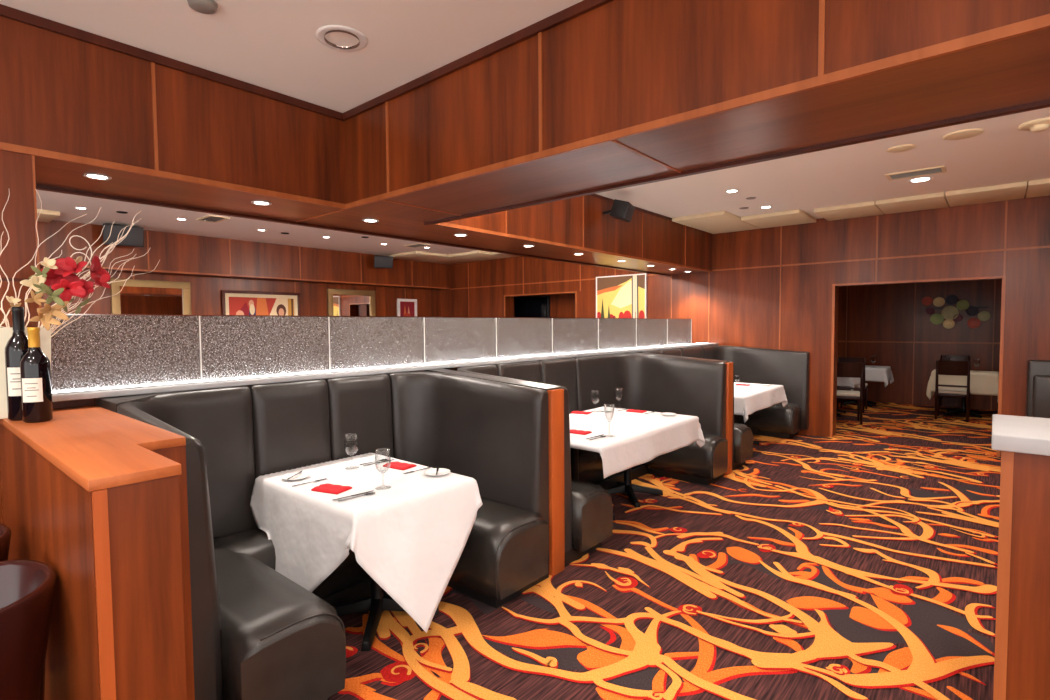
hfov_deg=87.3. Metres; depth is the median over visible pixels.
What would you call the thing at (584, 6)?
trim
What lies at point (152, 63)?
trim
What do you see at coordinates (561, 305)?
wall
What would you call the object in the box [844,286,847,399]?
trim
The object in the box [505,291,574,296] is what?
trim
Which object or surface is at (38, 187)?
trim
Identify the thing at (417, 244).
ceiling vent
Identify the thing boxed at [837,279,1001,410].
wall
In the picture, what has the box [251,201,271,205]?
recessed light
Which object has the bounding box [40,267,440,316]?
wall
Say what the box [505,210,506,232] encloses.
trim
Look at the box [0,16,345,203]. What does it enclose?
wall panel
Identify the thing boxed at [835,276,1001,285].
trim
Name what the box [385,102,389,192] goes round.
trim
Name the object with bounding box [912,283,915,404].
trim
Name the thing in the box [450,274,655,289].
trim
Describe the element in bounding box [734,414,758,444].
dining table
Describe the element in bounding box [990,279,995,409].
trim
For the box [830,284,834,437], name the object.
trim
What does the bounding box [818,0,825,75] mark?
trim
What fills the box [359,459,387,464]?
spoon
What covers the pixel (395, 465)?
folded napkin
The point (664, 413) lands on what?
bread plate
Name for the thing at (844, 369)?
dining chair
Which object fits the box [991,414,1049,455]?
countertop
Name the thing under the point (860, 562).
floor
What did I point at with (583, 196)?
trim
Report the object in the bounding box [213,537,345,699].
seat cushion
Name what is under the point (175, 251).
wall
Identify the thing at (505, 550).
seat cushion
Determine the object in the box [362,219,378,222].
recessed light
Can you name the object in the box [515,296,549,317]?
television
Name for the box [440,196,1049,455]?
wall
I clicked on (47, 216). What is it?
ceiling panel
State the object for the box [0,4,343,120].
trim
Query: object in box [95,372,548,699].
bench
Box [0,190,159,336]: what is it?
flower arrangement
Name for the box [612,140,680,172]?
trim
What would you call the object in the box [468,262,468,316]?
trim
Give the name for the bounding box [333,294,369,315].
mirror glass
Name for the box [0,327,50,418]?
flower vase
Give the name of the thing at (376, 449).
wine glass
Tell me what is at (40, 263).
trim
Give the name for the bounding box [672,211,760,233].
ceiling panel
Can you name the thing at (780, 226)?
trim
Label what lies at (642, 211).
trim
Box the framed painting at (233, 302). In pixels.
[221,290,300,315]
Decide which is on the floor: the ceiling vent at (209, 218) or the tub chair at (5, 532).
the tub chair at (5, 532)
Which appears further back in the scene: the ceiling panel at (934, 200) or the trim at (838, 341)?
the trim at (838, 341)
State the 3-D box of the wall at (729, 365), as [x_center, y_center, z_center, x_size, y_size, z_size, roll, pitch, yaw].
[1.698,0.671,6.194,1.227,1.264,0.152,2,3,40]
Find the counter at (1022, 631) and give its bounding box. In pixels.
[991,414,1049,699]
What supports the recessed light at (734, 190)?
in the ceiling
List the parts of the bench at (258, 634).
backrest, backrest, backrest, backrest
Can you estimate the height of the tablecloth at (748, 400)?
0.306 m
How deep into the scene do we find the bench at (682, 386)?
5.63 m
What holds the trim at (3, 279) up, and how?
attached to the wall pier
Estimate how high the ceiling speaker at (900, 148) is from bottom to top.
0.012 m
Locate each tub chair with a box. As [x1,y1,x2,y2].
[0,523,10,561]
[0,559,55,699]
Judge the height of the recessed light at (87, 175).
0.008 m
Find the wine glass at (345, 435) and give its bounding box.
[344,435,358,468]
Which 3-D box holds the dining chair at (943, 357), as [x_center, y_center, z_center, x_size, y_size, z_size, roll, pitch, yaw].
[7.805,0.594,10.018,0.442,0.976,0.515,2,3,40]
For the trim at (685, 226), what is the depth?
7.88 m
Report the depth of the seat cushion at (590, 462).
5.13 m
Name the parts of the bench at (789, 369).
backrest, backrest, backrest, backrest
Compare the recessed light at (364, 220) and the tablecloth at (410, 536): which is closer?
the tablecloth at (410, 536)
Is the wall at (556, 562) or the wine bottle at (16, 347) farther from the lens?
the wall at (556, 562)
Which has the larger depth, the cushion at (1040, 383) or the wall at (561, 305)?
the wall at (561, 305)
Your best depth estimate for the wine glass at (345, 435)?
3.29 m
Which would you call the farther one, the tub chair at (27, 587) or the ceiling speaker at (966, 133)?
the ceiling speaker at (966, 133)
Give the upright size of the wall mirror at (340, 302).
1.375 m
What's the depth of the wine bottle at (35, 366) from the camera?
2.22 m
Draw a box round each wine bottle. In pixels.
[5,307,28,420]
[20,327,52,422]
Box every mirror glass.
[120,286,182,314]
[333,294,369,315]
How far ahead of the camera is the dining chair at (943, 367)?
8.81 m
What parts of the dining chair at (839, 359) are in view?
leg, panel, leg, leg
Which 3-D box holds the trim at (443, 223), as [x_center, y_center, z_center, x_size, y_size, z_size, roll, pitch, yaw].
[1.089,-1.121,6.475,0.016,0.028,5.680,2,3,40]
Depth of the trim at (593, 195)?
6.84 m
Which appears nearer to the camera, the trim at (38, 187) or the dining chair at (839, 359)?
the trim at (38, 187)
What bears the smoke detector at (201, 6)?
attached to the ceiling
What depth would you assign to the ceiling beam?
2.41 m
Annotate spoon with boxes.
[338,492,375,501]
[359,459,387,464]
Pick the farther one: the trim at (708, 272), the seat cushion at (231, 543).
the trim at (708, 272)
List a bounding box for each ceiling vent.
[196,215,229,222]
[405,243,429,247]
[885,165,945,180]
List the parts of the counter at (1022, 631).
corner trim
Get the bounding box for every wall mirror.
[110,278,191,314]
[327,289,375,315]
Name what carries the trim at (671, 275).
attached to the wall at (744, 303)
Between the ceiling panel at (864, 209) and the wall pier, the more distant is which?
the ceiling panel at (864, 209)
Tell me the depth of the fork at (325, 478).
2.99 m
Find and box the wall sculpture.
[922,295,989,328]
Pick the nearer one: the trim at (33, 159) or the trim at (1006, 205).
the trim at (33, 159)
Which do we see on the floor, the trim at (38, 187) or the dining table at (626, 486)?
the dining table at (626, 486)
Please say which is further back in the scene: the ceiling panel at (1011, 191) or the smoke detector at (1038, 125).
the ceiling panel at (1011, 191)
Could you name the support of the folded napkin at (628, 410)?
on the tablecloth at (639, 438)
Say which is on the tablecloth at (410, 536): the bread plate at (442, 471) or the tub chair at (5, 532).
the bread plate at (442, 471)
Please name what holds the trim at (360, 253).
attached to the wall at (175, 251)
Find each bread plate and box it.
[281,472,309,479]
[424,468,449,475]
[598,409,612,411]
[660,412,675,415]
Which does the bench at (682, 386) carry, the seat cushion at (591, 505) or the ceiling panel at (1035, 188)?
the seat cushion at (591, 505)
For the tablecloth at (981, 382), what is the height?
0.504 m
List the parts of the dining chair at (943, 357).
panel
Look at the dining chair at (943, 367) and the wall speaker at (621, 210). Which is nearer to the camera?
the wall speaker at (621, 210)
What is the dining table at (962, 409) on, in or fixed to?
on the floor
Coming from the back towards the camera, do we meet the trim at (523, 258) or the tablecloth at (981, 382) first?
the trim at (523, 258)
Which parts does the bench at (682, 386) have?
backrest, backrest, backrest, backrest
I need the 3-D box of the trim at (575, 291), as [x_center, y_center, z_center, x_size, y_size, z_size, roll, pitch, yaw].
[0.964,0.007,10.371,0.032,2.220,0.014,2,3,40]
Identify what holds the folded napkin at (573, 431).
on the tablecloth at (639, 438)
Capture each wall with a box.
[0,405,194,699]
[38,220,448,289]
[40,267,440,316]
[52,351,642,407]
[424,369,564,575]
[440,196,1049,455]
[514,293,574,317]
[629,352,732,474]
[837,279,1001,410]
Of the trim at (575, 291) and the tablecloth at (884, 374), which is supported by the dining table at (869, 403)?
the tablecloth at (884, 374)
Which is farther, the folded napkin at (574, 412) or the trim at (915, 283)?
the trim at (915, 283)
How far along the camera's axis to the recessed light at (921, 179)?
5.56 m
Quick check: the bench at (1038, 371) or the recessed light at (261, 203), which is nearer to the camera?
the recessed light at (261, 203)
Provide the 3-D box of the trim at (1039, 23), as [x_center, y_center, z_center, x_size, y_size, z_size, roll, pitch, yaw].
[1.660,-0.889,1.302,7.606,0.032,0.016,2,3,40]
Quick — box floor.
[328,399,1000,699]
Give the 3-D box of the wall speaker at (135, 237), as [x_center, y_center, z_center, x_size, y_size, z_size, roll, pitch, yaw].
[-5.655,-1.607,7.691,0.441,0.324,0.461,2,3,40]
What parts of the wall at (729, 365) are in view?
post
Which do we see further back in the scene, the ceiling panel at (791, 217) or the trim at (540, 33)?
the ceiling panel at (791, 217)
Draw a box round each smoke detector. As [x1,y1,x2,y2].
[187,0,217,13]
[1018,117,1049,131]
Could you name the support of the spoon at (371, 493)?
on the tablecloth at (410, 536)
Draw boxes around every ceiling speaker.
[887,144,915,152]
[943,128,983,139]
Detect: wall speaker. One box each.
[103,223,143,246]
[374,255,392,267]
[603,199,634,221]
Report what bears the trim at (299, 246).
attached to the wall at (175, 251)
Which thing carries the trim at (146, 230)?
attached to the wall at (175, 251)
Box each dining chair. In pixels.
[836,357,867,412]
[837,362,863,424]
[935,360,970,421]
[939,355,969,406]
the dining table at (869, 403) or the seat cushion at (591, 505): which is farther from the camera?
the dining table at (869, 403)
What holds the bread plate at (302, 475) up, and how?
on the tablecloth at (410, 536)
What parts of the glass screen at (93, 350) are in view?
glass pane, glass pane, glass pane, glass pane, glass pane, glass pane, glass pane, glass pane, glass pane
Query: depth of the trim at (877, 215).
7.19 m
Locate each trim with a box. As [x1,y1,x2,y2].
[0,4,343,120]
[0,142,344,208]
[0,278,28,281]
[32,155,41,325]
[36,185,669,275]
[40,263,449,288]
[52,343,717,401]
[146,230,149,269]
[151,62,158,169]
[229,239,230,274]
[295,209,345,221]
[299,246,300,278]
[341,0,613,120]
[345,14,1049,208]
[360,253,361,282]
[383,200,460,215]
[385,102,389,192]
[424,99,1049,224]
[434,222,711,271]
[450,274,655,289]
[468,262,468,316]
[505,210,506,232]
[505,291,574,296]
[523,258,523,293]
[538,32,542,150]
[575,291,576,317]
[583,196,583,246]
[590,194,671,220]
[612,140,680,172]
[642,211,642,257]
[671,275,671,318]
[685,226,685,265]
[708,272,709,342]
[712,246,1049,270]
[779,226,781,349]
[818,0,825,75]
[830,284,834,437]
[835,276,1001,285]
[838,341,999,343]
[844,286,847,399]
[875,215,877,281]
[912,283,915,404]
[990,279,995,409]
[996,276,1005,456]
[1003,200,1007,275]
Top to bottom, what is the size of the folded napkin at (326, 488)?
0.017 m
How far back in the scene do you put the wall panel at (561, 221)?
6.21 m
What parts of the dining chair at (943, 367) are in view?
leg, leg, seat rail, rail, panel, leg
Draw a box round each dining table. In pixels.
[333,577,438,650]
[570,448,662,520]
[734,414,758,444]
[836,409,845,416]
[842,390,875,407]
[945,397,982,417]
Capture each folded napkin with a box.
[311,483,351,493]
[383,461,416,469]
[570,429,591,434]
[571,411,591,413]
[626,409,646,412]
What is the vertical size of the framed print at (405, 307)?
0.735 m
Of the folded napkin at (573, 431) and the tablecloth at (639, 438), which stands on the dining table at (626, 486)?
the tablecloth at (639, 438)
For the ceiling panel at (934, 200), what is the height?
0.050 m
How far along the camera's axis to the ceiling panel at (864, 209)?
6.91 m
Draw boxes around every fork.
[292,478,326,486]
[403,467,431,473]
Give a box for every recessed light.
[83,173,111,179]
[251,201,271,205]
[316,25,367,50]
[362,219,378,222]
[454,234,466,236]
[725,189,738,192]
[907,177,932,182]
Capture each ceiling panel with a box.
[37,209,59,222]
[385,251,446,260]
[420,251,508,263]
[492,252,517,256]
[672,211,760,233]
[741,209,815,227]
[814,201,883,220]
[875,192,948,213]
[945,181,1026,206]
[1025,178,1049,197]
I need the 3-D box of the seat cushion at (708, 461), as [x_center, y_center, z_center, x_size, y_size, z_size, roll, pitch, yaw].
[1.504,1.041,5.859,1.165,0.389,0.400,2,3,40]
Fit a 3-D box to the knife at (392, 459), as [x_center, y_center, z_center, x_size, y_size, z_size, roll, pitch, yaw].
[-0.896,0.695,3.396,0.016,0.003,0.220,2,4,45]
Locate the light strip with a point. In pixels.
(694, 343)
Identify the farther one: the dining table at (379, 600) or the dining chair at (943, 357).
the dining chair at (943, 357)
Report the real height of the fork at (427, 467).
0.002 m
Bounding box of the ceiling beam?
[34,0,1049,274]
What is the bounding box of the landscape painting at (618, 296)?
[596,273,646,317]
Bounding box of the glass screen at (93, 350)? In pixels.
[43,314,691,390]
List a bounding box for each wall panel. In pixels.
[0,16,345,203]
[445,195,711,269]
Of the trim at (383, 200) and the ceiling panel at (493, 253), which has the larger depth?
the ceiling panel at (493, 253)
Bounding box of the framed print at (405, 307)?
[397,299,416,316]
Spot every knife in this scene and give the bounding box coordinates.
[332,490,373,500]
[363,459,394,465]
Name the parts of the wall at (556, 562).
post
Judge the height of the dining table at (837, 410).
0.738 m
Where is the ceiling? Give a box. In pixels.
[0,0,1049,255]
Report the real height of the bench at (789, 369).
1.260 m
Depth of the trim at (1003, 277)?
6.43 m
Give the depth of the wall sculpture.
10.13 m
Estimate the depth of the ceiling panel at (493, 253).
10.86 m
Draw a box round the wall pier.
[0,150,38,523]
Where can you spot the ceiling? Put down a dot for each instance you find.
(274, 45)
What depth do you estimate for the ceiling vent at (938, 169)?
5.30 m
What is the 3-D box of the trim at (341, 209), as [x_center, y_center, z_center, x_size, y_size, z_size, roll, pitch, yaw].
[-1.498,-0.975,4.004,0.680,0.004,0.015,2,3,40]
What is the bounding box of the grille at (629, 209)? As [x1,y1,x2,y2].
[624,203,634,221]
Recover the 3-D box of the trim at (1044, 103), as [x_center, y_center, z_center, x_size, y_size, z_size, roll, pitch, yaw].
[2.119,-0.903,1.841,7.608,0.030,0.040,2,3,40]
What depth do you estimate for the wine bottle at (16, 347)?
2.26 m
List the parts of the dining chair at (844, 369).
seat rail, rail, panel, leg, leg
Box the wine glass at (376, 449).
[375,449,390,488]
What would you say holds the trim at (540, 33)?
attached to the ceiling beam
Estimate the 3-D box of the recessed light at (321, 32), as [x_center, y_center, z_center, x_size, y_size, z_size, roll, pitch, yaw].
[-0.914,-1.572,2.747,0.246,0.057,0.246,2,3,40]
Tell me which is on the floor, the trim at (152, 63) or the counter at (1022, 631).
the counter at (1022, 631)
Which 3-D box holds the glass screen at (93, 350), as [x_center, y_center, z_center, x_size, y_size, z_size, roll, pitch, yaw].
[0.091,-0.130,5.401,0.016,0.377,7.333,2,3,40]
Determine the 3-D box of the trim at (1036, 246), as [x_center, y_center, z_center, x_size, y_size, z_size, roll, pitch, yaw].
[5.820,-1.155,6.162,7.600,0.022,0.010,2,3,40]
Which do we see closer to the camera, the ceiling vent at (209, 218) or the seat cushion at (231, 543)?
the seat cushion at (231, 543)
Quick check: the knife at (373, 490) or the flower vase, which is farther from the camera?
the knife at (373, 490)
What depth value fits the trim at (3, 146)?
2.90 m
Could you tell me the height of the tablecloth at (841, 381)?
0.306 m
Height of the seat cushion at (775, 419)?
0.389 m
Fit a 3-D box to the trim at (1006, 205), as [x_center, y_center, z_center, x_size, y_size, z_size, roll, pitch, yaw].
[5.565,-1.315,6.373,0.018,0.917,0.008,2,3,40]
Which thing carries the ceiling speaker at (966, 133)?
attached to the ceiling
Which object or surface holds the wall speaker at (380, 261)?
attached to the wall at (175, 251)
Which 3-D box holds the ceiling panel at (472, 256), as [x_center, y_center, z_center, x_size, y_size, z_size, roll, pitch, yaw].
[-1.303,-1.935,11.578,1.900,0.050,0.930,2,3,40]
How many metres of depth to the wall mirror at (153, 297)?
8.40 m
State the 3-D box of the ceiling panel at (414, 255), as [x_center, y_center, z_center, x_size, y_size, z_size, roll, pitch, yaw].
[-2.213,-1.911,11.206,1.000,0.050,0.800,2,3,40]
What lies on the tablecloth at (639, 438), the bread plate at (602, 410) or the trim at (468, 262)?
the bread plate at (602, 410)
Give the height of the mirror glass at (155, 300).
1.160 m
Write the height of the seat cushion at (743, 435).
0.389 m
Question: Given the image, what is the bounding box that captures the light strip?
[52,343,699,392]
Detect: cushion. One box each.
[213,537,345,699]
[215,527,370,596]
[450,497,547,599]
[571,479,612,552]
[579,449,642,483]
[643,433,727,478]
[734,423,752,463]
[737,402,800,433]
[1032,375,1049,417]
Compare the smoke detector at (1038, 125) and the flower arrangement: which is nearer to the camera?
the flower arrangement
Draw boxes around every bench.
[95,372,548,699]
[457,353,727,566]
[642,345,809,470]
[1026,360,1049,417]
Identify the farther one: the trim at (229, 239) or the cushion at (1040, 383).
the trim at (229, 239)
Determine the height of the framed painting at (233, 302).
1.020 m
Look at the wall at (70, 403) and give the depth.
2.70 m
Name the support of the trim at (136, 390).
attached to the wall at (70, 403)
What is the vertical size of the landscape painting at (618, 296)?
1.005 m
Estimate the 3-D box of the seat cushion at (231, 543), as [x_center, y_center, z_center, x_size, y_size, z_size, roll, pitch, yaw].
[-1.183,1.181,3.288,0.410,0.386,1.233,2,3,40]
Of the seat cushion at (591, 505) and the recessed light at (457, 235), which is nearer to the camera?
the seat cushion at (591, 505)
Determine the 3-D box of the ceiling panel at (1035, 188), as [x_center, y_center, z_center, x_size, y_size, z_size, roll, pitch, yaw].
[5.677,-1.720,5.728,0.672,0.050,0.770,2,3,40]
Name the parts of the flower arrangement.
flower, flower, flower, flower, flower, flower, flower, flower, flower, flower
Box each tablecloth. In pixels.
[250,453,482,632]
[569,407,704,477]
[734,382,787,422]
[837,377,860,390]
[865,365,893,386]
[926,369,998,401]

